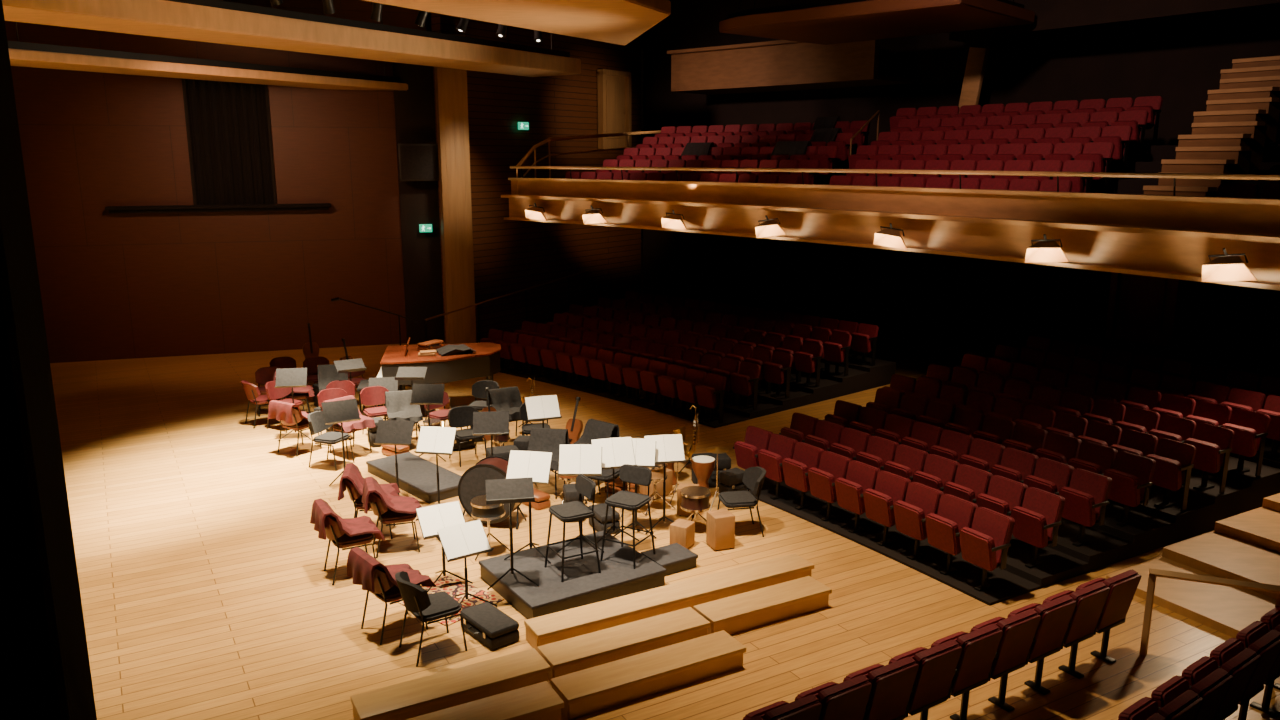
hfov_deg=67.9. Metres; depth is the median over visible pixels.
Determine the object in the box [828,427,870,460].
seat
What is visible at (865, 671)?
seat cushion
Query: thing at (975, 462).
seat cushion
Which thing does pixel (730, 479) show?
instrument case
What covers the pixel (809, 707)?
seat
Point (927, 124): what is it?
seat
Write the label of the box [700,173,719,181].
seat
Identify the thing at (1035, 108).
seat
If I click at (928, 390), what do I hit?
seat
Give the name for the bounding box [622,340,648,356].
seat
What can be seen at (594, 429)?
coat
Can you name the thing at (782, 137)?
seat
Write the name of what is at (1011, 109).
seat
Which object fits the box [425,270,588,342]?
handrail
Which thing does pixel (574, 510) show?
stool
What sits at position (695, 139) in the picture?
seat
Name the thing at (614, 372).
seat
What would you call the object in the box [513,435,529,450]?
instrument case
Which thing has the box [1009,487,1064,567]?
seat
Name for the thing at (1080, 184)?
seat
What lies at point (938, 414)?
seat
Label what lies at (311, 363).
chair
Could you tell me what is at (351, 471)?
coat
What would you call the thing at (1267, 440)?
floor
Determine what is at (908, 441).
seat cushion
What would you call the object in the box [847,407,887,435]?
seat
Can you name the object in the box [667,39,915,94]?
wall panel
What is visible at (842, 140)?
seat
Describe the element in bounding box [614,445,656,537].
music stand
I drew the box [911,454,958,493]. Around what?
seat
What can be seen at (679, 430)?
saxophone
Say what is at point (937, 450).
seat cushion
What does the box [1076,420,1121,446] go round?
seat
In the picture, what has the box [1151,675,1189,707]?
seat cushion
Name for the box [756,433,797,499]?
seat
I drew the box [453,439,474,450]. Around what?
instrument case
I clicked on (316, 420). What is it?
chair
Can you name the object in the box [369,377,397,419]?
music stand
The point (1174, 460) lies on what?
seat
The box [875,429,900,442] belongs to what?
seat cushion
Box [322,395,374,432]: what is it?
coat
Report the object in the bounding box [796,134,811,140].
seat
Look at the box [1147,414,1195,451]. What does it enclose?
seat
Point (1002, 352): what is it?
seat
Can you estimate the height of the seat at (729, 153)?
0.836 m
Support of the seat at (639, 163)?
on the balcony
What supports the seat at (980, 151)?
on the balcony
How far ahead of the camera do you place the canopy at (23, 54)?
17.79 m
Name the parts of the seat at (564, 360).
seat frame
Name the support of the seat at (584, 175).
on the balcony
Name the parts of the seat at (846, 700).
backrest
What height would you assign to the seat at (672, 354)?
0.810 m
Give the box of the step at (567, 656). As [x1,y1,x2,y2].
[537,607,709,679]
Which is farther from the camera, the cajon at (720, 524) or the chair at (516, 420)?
the chair at (516, 420)
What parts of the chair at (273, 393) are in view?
backrest, seat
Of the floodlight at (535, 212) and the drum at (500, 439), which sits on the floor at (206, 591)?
the drum at (500, 439)
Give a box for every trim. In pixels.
[105,203,330,212]
[181,78,276,204]
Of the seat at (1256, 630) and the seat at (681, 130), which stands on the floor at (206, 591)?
the seat at (1256, 630)
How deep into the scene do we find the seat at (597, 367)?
18.43 m
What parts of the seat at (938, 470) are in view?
backrest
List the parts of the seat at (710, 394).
seat frame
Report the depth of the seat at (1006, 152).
15.85 m
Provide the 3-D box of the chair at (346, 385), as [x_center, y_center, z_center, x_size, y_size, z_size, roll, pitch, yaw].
[-5.059,0.787,16.067,0.475,0.785,0.563,-2,12,-10]
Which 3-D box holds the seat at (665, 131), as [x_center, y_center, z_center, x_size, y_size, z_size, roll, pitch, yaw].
[0.641,-5.463,23.968,0.487,0.836,0.377,10,16,39]
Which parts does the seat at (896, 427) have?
backrest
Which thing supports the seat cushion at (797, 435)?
on the seat at (802, 425)
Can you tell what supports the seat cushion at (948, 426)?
on the seat at (965, 421)
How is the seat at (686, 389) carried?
on the floor at (206, 591)
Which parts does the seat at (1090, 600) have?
backrest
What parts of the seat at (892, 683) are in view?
backrest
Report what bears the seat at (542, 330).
on the floor at (764, 408)
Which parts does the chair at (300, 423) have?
leg, backrest, seat, leg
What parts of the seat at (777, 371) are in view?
seat frame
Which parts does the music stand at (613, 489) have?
leg, leg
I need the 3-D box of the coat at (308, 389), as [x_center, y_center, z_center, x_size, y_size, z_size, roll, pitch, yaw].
[-6.078,0.424,16.645,0.690,0.422,0.542,-4,13,-20]
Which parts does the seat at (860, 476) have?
backrest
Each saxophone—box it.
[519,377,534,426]
[673,405,697,473]
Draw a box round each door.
[597,69,631,148]
[1105,272,1183,347]
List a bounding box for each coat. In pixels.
[268,400,307,423]
[273,371,314,396]
[310,498,384,539]
[317,364,348,391]
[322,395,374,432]
[338,463,399,499]
[347,547,435,592]
[361,476,421,513]
[385,390,422,422]
[486,386,522,420]
[527,427,568,470]
[573,419,619,443]
[681,142,714,157]
[770,141,811,157]
[810,128,841,143]
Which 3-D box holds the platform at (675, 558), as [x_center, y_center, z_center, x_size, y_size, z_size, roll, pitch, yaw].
[0.330,2.249,10.701,0.500,0.150,0.420,-8,14,-32]
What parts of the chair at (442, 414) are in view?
backrest, seat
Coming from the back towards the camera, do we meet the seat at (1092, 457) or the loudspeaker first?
the loudspeaker
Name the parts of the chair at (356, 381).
backrest, seat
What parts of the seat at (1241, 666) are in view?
backrest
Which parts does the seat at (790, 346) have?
seat frame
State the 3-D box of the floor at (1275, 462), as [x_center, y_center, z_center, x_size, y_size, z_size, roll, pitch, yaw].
[7.416,1.169,14.727,0.874,0.590,5.096,-8,14,-33]
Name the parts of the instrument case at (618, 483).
lid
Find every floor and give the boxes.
[50,242,1279,719]
[504,359,782,418]
[729,382,812,410]
[761,372,841,402]
[791,362,869,395]
[821,354,895,388]
[999,533,1088,587]
[1012,517,1133,571]
[1092,500,1175,556]
[1108,485,1214,542]
[1152,470,1250,530]
[1192,456,1279,510]
[1214,507,1279,551]
[1230,443,1279,468]
[1262,493,1279,511]
[1265,438,1279,445]
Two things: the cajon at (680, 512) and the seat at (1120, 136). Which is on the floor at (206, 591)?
the cajon at (680, 512)
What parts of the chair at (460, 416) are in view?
leg, backrest, seat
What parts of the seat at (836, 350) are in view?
seat frame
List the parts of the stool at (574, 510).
leg, leg, seat, leg, backrest, leg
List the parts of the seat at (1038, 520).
backrest, armrest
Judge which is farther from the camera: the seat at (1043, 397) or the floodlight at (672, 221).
the floodlight at (672, 221)
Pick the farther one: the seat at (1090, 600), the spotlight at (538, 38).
the spotlight at (538, 38)
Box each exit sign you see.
[419,224,431,231]
[518,122,528,129]
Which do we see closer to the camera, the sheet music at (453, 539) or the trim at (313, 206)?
the sheet music at (453, 539)
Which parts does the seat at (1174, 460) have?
seat frame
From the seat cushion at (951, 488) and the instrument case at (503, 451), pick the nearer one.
the seat cushion at (951, 488)
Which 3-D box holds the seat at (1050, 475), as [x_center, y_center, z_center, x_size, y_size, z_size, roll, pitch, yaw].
[4.761,1.608,11.135,0.381,0.842,0.467,-7,14,-30]
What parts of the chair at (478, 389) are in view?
seat, backrest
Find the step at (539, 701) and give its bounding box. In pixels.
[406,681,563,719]
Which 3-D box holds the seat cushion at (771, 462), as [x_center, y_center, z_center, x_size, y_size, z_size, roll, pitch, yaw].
[1.739,1.401,12.607,0.170,0.393,0.409,-8,15,-35]
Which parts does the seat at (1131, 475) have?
backrest, armrest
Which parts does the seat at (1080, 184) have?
seat frame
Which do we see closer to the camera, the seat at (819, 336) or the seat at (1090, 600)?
the seat at (1090, 600)
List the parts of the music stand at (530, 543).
leg, leg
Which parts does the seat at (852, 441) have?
backrest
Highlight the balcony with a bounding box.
[501,56,1279,290]
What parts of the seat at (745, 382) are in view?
seat frame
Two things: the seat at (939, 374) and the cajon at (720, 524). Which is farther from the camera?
the seat at (939, 374)
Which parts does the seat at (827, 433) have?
backrest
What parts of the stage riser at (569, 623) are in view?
panel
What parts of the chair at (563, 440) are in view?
leg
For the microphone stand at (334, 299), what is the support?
on the floor at (206, 591)
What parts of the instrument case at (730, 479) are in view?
lid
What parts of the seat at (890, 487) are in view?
backrest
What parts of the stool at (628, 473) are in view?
leg, leg, seat, leg, backrest, leg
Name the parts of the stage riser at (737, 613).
panel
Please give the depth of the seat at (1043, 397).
13.75 m
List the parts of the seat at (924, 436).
backrest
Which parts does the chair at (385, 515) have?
leg, backrest, leg, seat, leg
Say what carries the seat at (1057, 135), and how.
on the balcony
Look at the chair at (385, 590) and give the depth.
8.96 m
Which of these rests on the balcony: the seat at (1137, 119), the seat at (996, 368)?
the seat at (1137, 119)
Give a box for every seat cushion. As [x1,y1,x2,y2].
[734,441,758,468]
[743,701,787,719]
[758,449,783,481]
[781,427,804,441]
[782,458,809,492]
[795,681,837,700]
[805,435,829,450]
[808,467,836,502]
[825,414,848,427]
[830,443,855,460]
[835,477,864,514]
[843,664,883,681]
[849,421,873,435]
[856,451,883,470]
[863,488,894,526]
[866,402,889,412]
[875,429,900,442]
[884,461,912,481]
[888,647,926,663]
[891,408,915,419]
[893,500,926,540]
[901,437,928,450]
[913,471,943,493]
[917,415,942,427]
[925,513,960,554]
[930,445,957,460]
[931,631,966,646]
[944,422,971,435]
[944,482,975,503]
[959,454,989,470]
[960,527,996,570]
[970,617,1005,631]
[973,430,1001,443]
[976,493,1009,516]
[991,464,1022,481]
[1003,439,1032,453]
[1007,603,1040,617]
[1011,506,1047,547]
[1024,475,1057,493]
[1034,448,1066,463]
[1042,590,1074,603]
[1059,486,1095,526]
[1068,458,1101,473]
[1075,578,1105,590]
[1104,468,1139,506]
[1118,697,1158,719]
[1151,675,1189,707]
[1182,656,1217,685]
[1210,638,1243,665]
[1236,621,1268,647]
[1260,606,1279,630]
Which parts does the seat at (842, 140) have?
seat frame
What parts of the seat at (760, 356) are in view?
seat frame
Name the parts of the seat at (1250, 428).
seat frame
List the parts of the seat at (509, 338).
seat frame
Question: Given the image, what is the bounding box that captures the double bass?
[302,323,318,383]
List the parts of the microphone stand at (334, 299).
boom arm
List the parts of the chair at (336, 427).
leg, seat, leg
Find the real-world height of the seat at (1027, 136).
0.836 m
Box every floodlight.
[525,203,546,220]
[582,205,606,223]
[662,210,687,230]
[755,215,785,237]
[873,223,907,249]
[1025,234,1069,261]
[1201,248,1256,281]
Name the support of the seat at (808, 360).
on the floor at (828, 389)
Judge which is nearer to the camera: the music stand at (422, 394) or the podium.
the podium
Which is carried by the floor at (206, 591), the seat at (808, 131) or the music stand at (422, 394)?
the music stand at (422, 394)
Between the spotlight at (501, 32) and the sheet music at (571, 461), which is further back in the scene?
the spotlight at (501, 32)
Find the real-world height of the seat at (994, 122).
0.836 m
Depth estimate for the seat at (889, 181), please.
15.92 m
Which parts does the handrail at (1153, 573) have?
post, rail, post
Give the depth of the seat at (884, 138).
18.71 m
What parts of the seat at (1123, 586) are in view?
backrest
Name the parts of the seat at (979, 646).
armrest, backrest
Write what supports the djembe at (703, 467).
on the floor at (206, 591)
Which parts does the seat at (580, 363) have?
seat frame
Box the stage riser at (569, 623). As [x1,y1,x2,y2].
[524,554,813,650]
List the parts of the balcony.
guard rail, aisle rail, handrail, rail post, rail post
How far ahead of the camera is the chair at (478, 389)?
16.17 m
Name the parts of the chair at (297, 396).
seat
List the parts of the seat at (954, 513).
backrest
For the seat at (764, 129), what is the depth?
21.91 m
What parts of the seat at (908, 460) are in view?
backrest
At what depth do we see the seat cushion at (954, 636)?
7.72 m
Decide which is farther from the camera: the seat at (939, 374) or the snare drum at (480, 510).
the seat at (939, 374)
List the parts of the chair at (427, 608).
leg, backrest, leg, seat, leg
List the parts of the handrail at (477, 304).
post, post, rail, post, post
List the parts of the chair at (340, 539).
leg, backrest, leg, seat, leg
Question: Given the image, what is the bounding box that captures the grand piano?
[377,337,500,390]
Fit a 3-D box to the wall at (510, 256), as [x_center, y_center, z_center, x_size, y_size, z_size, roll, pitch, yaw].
[-2.396,-5.546,25.611,0.300,9.200,7.900,8,15,35]
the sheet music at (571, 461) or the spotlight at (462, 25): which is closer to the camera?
the sheet music at (571, 461)
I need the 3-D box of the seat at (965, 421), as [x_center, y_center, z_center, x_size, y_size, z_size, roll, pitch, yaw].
[4.441,1.117,13.060,0.381,0.842,0.467,-8,14,-33]
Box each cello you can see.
[340,338,358,378]
[482,388,495,440]
[566,397,582,444]
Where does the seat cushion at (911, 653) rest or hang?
on the seat at (937, 664)
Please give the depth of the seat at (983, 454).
11.82 m
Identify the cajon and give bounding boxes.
[640,468,672,499]
[670,518,694,548]
[677,483,698,515]
[706,509,734,550]
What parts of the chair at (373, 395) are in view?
backrest, seat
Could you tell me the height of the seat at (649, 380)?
0.810 m
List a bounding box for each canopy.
[2,0,580,76]
[7,20,407,90]
[364,0,670,45]
[719,0,1034,44]
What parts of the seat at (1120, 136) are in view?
seat frame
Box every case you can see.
[312,383,318,406]
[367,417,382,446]
[381,445,409,455]
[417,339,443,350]
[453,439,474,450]
[460,602,518,649]
[486,445,519,458]
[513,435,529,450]
[523,488,550,509]
[563,483,587,521]
[589,503,619,533]
[605,478,639,492]
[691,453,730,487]
[719,468,746,492]
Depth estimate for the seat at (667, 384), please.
17.07 m
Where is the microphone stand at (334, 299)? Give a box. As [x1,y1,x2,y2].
[331,297,417,385]
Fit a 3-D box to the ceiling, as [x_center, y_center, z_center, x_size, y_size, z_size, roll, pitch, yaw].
[0.000,-7.704,12.675,60.000,0.300,60.000,0,12,0]
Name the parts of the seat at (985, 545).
backrest, armrest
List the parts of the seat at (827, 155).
seat frame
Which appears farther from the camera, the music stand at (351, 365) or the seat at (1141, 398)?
the music stand at (351, 365)
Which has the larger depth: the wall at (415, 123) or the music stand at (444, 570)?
the wall at (415, 123)
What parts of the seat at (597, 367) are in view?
seat frame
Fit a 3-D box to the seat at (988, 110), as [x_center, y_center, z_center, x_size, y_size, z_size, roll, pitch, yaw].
[6.915,-4.652,18.854,0.377,0.836,0.487,-10,15,-38]
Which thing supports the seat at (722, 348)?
on the floor at (797, 398)
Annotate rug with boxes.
[396,575,503,625]
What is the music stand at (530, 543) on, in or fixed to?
on the podium
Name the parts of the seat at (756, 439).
backrest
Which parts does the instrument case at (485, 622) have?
handle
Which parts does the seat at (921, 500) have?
backrest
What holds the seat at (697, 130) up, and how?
on the balcony
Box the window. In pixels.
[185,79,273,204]
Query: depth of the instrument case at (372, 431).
15.06 m
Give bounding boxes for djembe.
[666,463,676,484]
[692,456,714,498]
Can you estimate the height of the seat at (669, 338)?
0.810 m
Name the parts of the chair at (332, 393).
backrest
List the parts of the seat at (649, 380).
seat frame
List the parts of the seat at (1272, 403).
seat frame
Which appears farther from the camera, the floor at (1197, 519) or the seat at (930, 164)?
the seat at (930, 164)
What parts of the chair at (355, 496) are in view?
backrest, leg, seat, leg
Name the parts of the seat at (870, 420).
backrest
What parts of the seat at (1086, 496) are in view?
backrest, armrest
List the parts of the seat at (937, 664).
armrest, backrest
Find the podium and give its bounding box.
[479,531,665,618]
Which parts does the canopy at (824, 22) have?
frame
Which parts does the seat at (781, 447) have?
backrest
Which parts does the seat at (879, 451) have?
backrest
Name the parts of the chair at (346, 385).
backrest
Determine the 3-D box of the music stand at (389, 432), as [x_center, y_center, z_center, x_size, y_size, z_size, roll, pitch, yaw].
[-3.174,1.356,12.477,0.530,1.153,0.461,1,12,5]
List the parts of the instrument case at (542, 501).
lid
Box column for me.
[434,34,476,343]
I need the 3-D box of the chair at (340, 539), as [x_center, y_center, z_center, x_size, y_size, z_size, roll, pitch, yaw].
[-3.226,1.984,10.434,0.563,0.785,0.475,-7,14,-29]
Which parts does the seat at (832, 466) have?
backrest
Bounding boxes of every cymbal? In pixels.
[668,440,688,506]
[706,446,733,510]
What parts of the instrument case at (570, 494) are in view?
lid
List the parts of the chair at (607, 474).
seat, leg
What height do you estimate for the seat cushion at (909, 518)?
0.393 m
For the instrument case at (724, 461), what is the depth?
13.22 m
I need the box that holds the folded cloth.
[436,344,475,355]
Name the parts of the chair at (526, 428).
backrest, seat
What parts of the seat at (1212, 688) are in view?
backrest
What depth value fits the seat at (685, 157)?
21.17 m
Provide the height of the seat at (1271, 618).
0.860 m
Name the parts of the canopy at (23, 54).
frame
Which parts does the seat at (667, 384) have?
seat frame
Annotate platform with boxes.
[366,452,460,503]
[641,543,697,575]
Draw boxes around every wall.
[0,0,96,719]
[5,0,426,362]
[392,62,444,343]
[431,12,640,343]
[643,0,1279,388]
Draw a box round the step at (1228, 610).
[1106,557,1275,637]
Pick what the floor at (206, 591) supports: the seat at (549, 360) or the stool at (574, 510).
the seat at (549, 360)
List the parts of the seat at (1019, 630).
armrest, backrest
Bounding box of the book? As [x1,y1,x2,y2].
[418,350,436,356]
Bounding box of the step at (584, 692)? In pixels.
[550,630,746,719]
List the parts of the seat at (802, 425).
backrest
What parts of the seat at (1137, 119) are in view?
seat frame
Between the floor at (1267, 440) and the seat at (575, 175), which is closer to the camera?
the floor at (1267, 440)
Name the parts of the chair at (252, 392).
backrest, leg, seat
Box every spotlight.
[270,0,283,5]
[322,0,334,13]
[370,2,383,20]
[414,10,428,26]
[456,17,469,32]
[496,24,506,37]
[534,30,542,42]
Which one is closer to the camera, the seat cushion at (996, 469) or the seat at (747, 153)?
the seat cushion at (996, 469)
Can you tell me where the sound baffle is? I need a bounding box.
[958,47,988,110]
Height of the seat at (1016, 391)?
0.802 m
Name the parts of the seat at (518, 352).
seat frame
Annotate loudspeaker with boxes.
[397,144,438,180]
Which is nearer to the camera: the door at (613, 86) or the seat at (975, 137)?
the seat at (975, 137)
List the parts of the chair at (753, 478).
seat, leg, leg, backrest, leg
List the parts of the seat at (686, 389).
seat frame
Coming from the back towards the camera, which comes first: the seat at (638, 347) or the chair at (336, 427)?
the seat at (638, 347)
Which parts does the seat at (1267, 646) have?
backrest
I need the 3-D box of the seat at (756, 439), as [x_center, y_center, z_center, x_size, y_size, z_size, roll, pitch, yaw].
[1.549,1.365,13.051,0.381,0.842,0.467,-9,15,-35]
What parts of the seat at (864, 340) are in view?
seat frame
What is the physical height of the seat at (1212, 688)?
0.860 m
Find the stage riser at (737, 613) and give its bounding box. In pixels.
[693,576,831,634]
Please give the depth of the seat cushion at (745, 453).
12.92 m
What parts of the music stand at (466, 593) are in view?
leg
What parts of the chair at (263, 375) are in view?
seat, backrest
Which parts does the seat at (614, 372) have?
seat frame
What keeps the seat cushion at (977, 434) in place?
on the seat at (997, 430)
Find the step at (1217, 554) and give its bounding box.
[1162,531,1279,598]
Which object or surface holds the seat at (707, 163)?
on the balcony
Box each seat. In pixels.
[495,331,518,370]
[510,334,534,373]
[514,321,536,334]
[525,337,549,377]
[529,323,552,337]
[540,340,565,380]
[544,326,567,340]
[546,313,568,326]
[556,343,581,384]
[559,328,583,342]
[561,316,583,328]
[565,172,580,178]
[572,346,598,388]
[574,331,598,346]
[576,318,599,331]
[581,172,596,178]
[588,349,615,392]
[590,334,615,349]
[591,320,614,334]
[595,159,618,172]
[597,172,613,179]
[605,353,632,397]
[606,337,631,352]
[607,323,630,336]
[611,159,635,172]
[613,172,629,179]
[616,148,639,160]
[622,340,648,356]
[622,356,649,401]
[623,325,646,340]
[627,160,651,173]
[630,172,646,179]
[632,148,655,160]
[636,137,658,148]
[639,328,663,343]
[639,343,666,360]
[640,360,668,406]
[644,160,668,174]
[647,173,664,180]
[648,148,671,160]
[652,137,674,148]
[653,317,677,331]
[654,126,676,137]
[655,331,680,346]
[656,346,683,364]
[658,364,686,411]
[661,160,685,173]
[664,147,684,160]
[664,173,682,180]
[667,136,690,149]
[670,126,692,137]
[672,334,697,350]
[674,350,702,368]
[676,368,705,417]
[678,160,703,173]
[681,155,697,161]
[684,136,707,146]
[685,126,708,137]
[689,337,715,353]
[692,354,720,373]
[695,160,721,174]
[695,373,726,422]
[698,147,723,160]
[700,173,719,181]
[701,125,724,136]
[703,325,728,341]
[707,136,724,146]
[707,340,734,358]
[711,358,740,404]
[713,160,740,174]
[716,147,741,160]
[717,135,741,147]
[718,125,741,136]
[719,174,738,181]
[720,328,746,343]
[725,344,753,361]
[730,362,760,409]
[732,160,759,174]
[733,147,759,160]
[733,426,772,489]
[734,124,758,135]
[734,135,759,147]
[737,331,764,347]
[738,174,758,182]
[743,347,772,392]
[743,694,821,719]
[747,716,762,719]
[749,320,774,334]
[751,124,775,135]
[751,160,778,175]
[752,134,777,147]
[752,146,774,160]
[756,334,783,351]
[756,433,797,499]
[758,174,778,182]
[763,351,792,397]
[767,323,792,337]
[769,123,793,135]
[770,134,795,145]
[770,155,788,161]
[770,160,798,175]
[774,338,802,381]
[778,175,799,183]
[779,413,818,441]
[781,442,823,509]
[785,326,811,367]
[787,122,811,136]
[789,146,817,162]
[790,160,819,183]
[793,341,822,386]
[795,315,820,328]
[795,675,871,719]
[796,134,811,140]
[803,329,831,371]
[803,420,843,450]
[805,122,814,133]
[806,451,850,520]
[809,146,838,184]
[811,141,826,147]
[812,317,838,357]
[823,332,851,375]
[824,400,861,427]
[827,133,854,173]
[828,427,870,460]
[829,175,852,184]
[832,320,858,361]
[833,460,879,532]
[834,121,850,132]
[843,121,869,159]
[843,656,918,719]
[846,160,877,177]
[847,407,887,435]
[848,145,878,168]
[851,323,878,365]
[852,176,875,185]
[854,436,898,470]
[861,471,910,545]
[866,388,902,413]
[868,160,901,177]
[869,145,900,161]
[870,132,899,147]
[873,414,914,444]
[877,176,900,186]
[882,374,915,394]
[882,444,927,481]
[888,640,961,719]
[889,108,916,130]
[890,119,919,138]
[891,131,921,146]
[891,160,925,179]
[891,394,928,420]
[891,482,942,559]
[892,145,923,162]
[900,177,926,187]
[900,421,943,451]
[906,380,941,400]
[910,107,937,124]
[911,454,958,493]
[912,118,941,133]
[913,131,944,147]
[915,144,947,161]
[915,160,950,187]
[915,401,956,427]
[917,364,952,384]
[923,494,977,574]
[926,177,952,187]
[928,429,973,463]
[931,106,959,123]
[931,385,967,406]
[931,623,1002,719]
[933,117,963,138]
[936,130,968,152]
[938,144,972,162]
[940,160,976,181]
[941,464,991,503]
[942,369,978,389]
[943,408,985,435]
[952,105,981,125]
[952,178,980,188]
[952,354,987,372]
[956,116,987,136]
[957,438,1004,470]
[957,507,1014,590]
[960,129,993,152]
[963,144,998,168]
[966,160,1004,185]
[967,374,1005,395]
[970,609,1040,711]
[972,415,1015,444]
[974,104,1004,122]
[974,475,1027,516]
[978,359,1013,377]
[979,115,1011,138]
[980,178,1009,189]
[984,129,1018,151]
[985,398,1024,420]
[987,345,1020,361]
[988,447,1038,481]
[989,143,1025,170]
[994,160,1032,186]
[994,380,1033,402]
[997,103,1028,123]
[1003,115,1036,136]
[1003,364,1040,383]
[1003,423,1047,453]
[1007,595,1075,694]
[1009,179,1040,190]
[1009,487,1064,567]
[1010,128,1045,152]
[1013,405,1055,428]
[1016,143,1053,169]
[1021,386,1062,408]
[1021,457,1073,493]
[1022,101,1053,122]
[1022,160,1062,190]
[1028,114,1062,134]
[1034,432,1081,463]
[1036,127,1072,153]
[1040,179,1072,191]
[1042,582,1109,678]
[1044,143,1083,170]
[1044,412,1087,437]
[1046,100,1078,122]
[1050,392,1093,416]
[1052,160,1094,192]
[1054,113,1090,136]
[1056,468,1111,546]
[1064,126,1101,153]
[1067,441,1117,474]
[1072,99,1105,118]
[1073,142,1114,192]
[1075,569,1140,663]
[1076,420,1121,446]
[1081,111,1118,136]
[1081,399,1125,424]
[1092,126,1132,178]
[1099,97,1133,119]
[1103,451,1155,525]
[1110,110,1148,161]
[1110,429,1157,456]
[1113,406,1159,442]
[1118,387,1161,419]
[1118,689,1202,719]
[1125,96,1162,145]
[1146,438,1196,510]
[1146,713,1164,719]
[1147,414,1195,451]
[1150,393,1195,428]
[1151,668,1232,719]
[1153,375,1195,406]
[1182,423,1234,493]
[1182,648,1260,719]
[1184,401,1231,437]
[1186,381,1229,414]
[1210,629,1279,719]
[1219,370,1261,401]
[1220,388,1265,422]
[1220,408,1270,476]
[1236,621,1279,716]
[1254,376,1279,408]
[1256,395,1279,458]
[1260,606,1279,689]
[1268,165,1279,183]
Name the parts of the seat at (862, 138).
seat frame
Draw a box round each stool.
[544,474,600,581]
[600,464,655,568]
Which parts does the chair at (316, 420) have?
leg, backrest, leg, seat, leg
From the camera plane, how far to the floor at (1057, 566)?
10.49 m
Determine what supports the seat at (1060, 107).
on the balcony
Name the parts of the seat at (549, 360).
seat frame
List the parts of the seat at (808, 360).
seat frame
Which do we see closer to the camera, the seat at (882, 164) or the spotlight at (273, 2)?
the spotlight at (273, 2)
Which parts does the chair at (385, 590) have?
leg, backrest, leg, seat, leg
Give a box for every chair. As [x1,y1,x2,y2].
[241,380,278,427]
[255,366,282,416]
[265,380,304,432]
[270,356,296,368]
[275,379,310,412]
[278,407,321,456]
[303,356,328,382]
[307,411,353,470]
[317,388,352,434]
[324,515,375,584]
[326,380,354,431]
[329,424,371,458]
[343,472,394,538]
[347,364,365,385]
[360,386,388,433]
[361,566,427,644]
[368,492,419,557]
[395,571,466,666]
[414,422,419,439]
[424,391,461,428]
[448,406,486,466]
[467,380,498,427]
[492,398,527,445]
[520,402,549,434]
[535,440,564,498]
[586,468,625,497]
[717,467,765,536]
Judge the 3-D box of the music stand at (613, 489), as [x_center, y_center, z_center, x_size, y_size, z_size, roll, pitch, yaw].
[-0.319,1.483,10.917,0.530,1.153,0.461,-3,12,-15]
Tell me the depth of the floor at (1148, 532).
11.20 m
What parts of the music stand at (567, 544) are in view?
leg, leg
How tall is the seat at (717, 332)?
0.810 m
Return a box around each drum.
[423,419,440,426]
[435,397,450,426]
[458,456,526,528]
[471,495,509,560]
[492,430,509,445]
[558,463,576,502]
[645,463,675,514]
[680,486,710,520]
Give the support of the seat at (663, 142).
on the balcony
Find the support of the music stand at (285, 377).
on the floor at (206, 591)
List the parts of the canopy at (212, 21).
frame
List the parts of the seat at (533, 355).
seat frame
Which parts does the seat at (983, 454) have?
backrest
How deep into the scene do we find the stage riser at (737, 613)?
9.44 m
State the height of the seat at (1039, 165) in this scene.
0.836 m
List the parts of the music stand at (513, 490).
leg, leg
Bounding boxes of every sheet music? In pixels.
[416,426,455,453]
[416,501,464,536]
[437,520,490,559]
[506,450,551,482]
[525,395,559,419]
[559,444,601,473]
[591,437,634,466]
[631,438,655,465]
[644,434,684,461]
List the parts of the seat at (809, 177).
seat frame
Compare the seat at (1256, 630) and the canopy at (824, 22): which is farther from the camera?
the canopy at (824, 22)
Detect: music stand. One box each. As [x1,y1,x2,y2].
[275,368,310,440]
[321,399,364,485]
[334,358,366,381]
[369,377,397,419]
[373,420,413,495]
[394,367,426,427]
[410,384,445,461]
[414,428,456,520]
[416,503,472,592]
[437,523,496,619]
[472,411,508,455]
[485,477,538,589]
[504,454,551,562]
[524,398,561,474]
[557,447,604,552]
[591,442,638,543]
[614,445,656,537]
[644,437,685,533]
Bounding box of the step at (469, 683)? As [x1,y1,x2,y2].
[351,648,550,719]
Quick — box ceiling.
[426,12,642,47]
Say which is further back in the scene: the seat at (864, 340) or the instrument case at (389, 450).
the seat at (864, 340)
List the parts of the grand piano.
lid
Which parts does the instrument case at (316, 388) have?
lid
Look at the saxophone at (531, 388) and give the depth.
15.95 m
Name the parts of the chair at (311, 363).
seat, backrest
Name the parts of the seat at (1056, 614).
backrest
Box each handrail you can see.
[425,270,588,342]
[1139,568,1279,655]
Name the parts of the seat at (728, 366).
seat frame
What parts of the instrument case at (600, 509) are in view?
lid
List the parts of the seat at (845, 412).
backrest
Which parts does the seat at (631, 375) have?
seat frame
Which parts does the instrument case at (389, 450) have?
lid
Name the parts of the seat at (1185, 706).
backrest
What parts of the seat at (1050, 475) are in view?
backrest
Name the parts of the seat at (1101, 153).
seat frame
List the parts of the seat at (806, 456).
backrest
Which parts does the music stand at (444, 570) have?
leg, leg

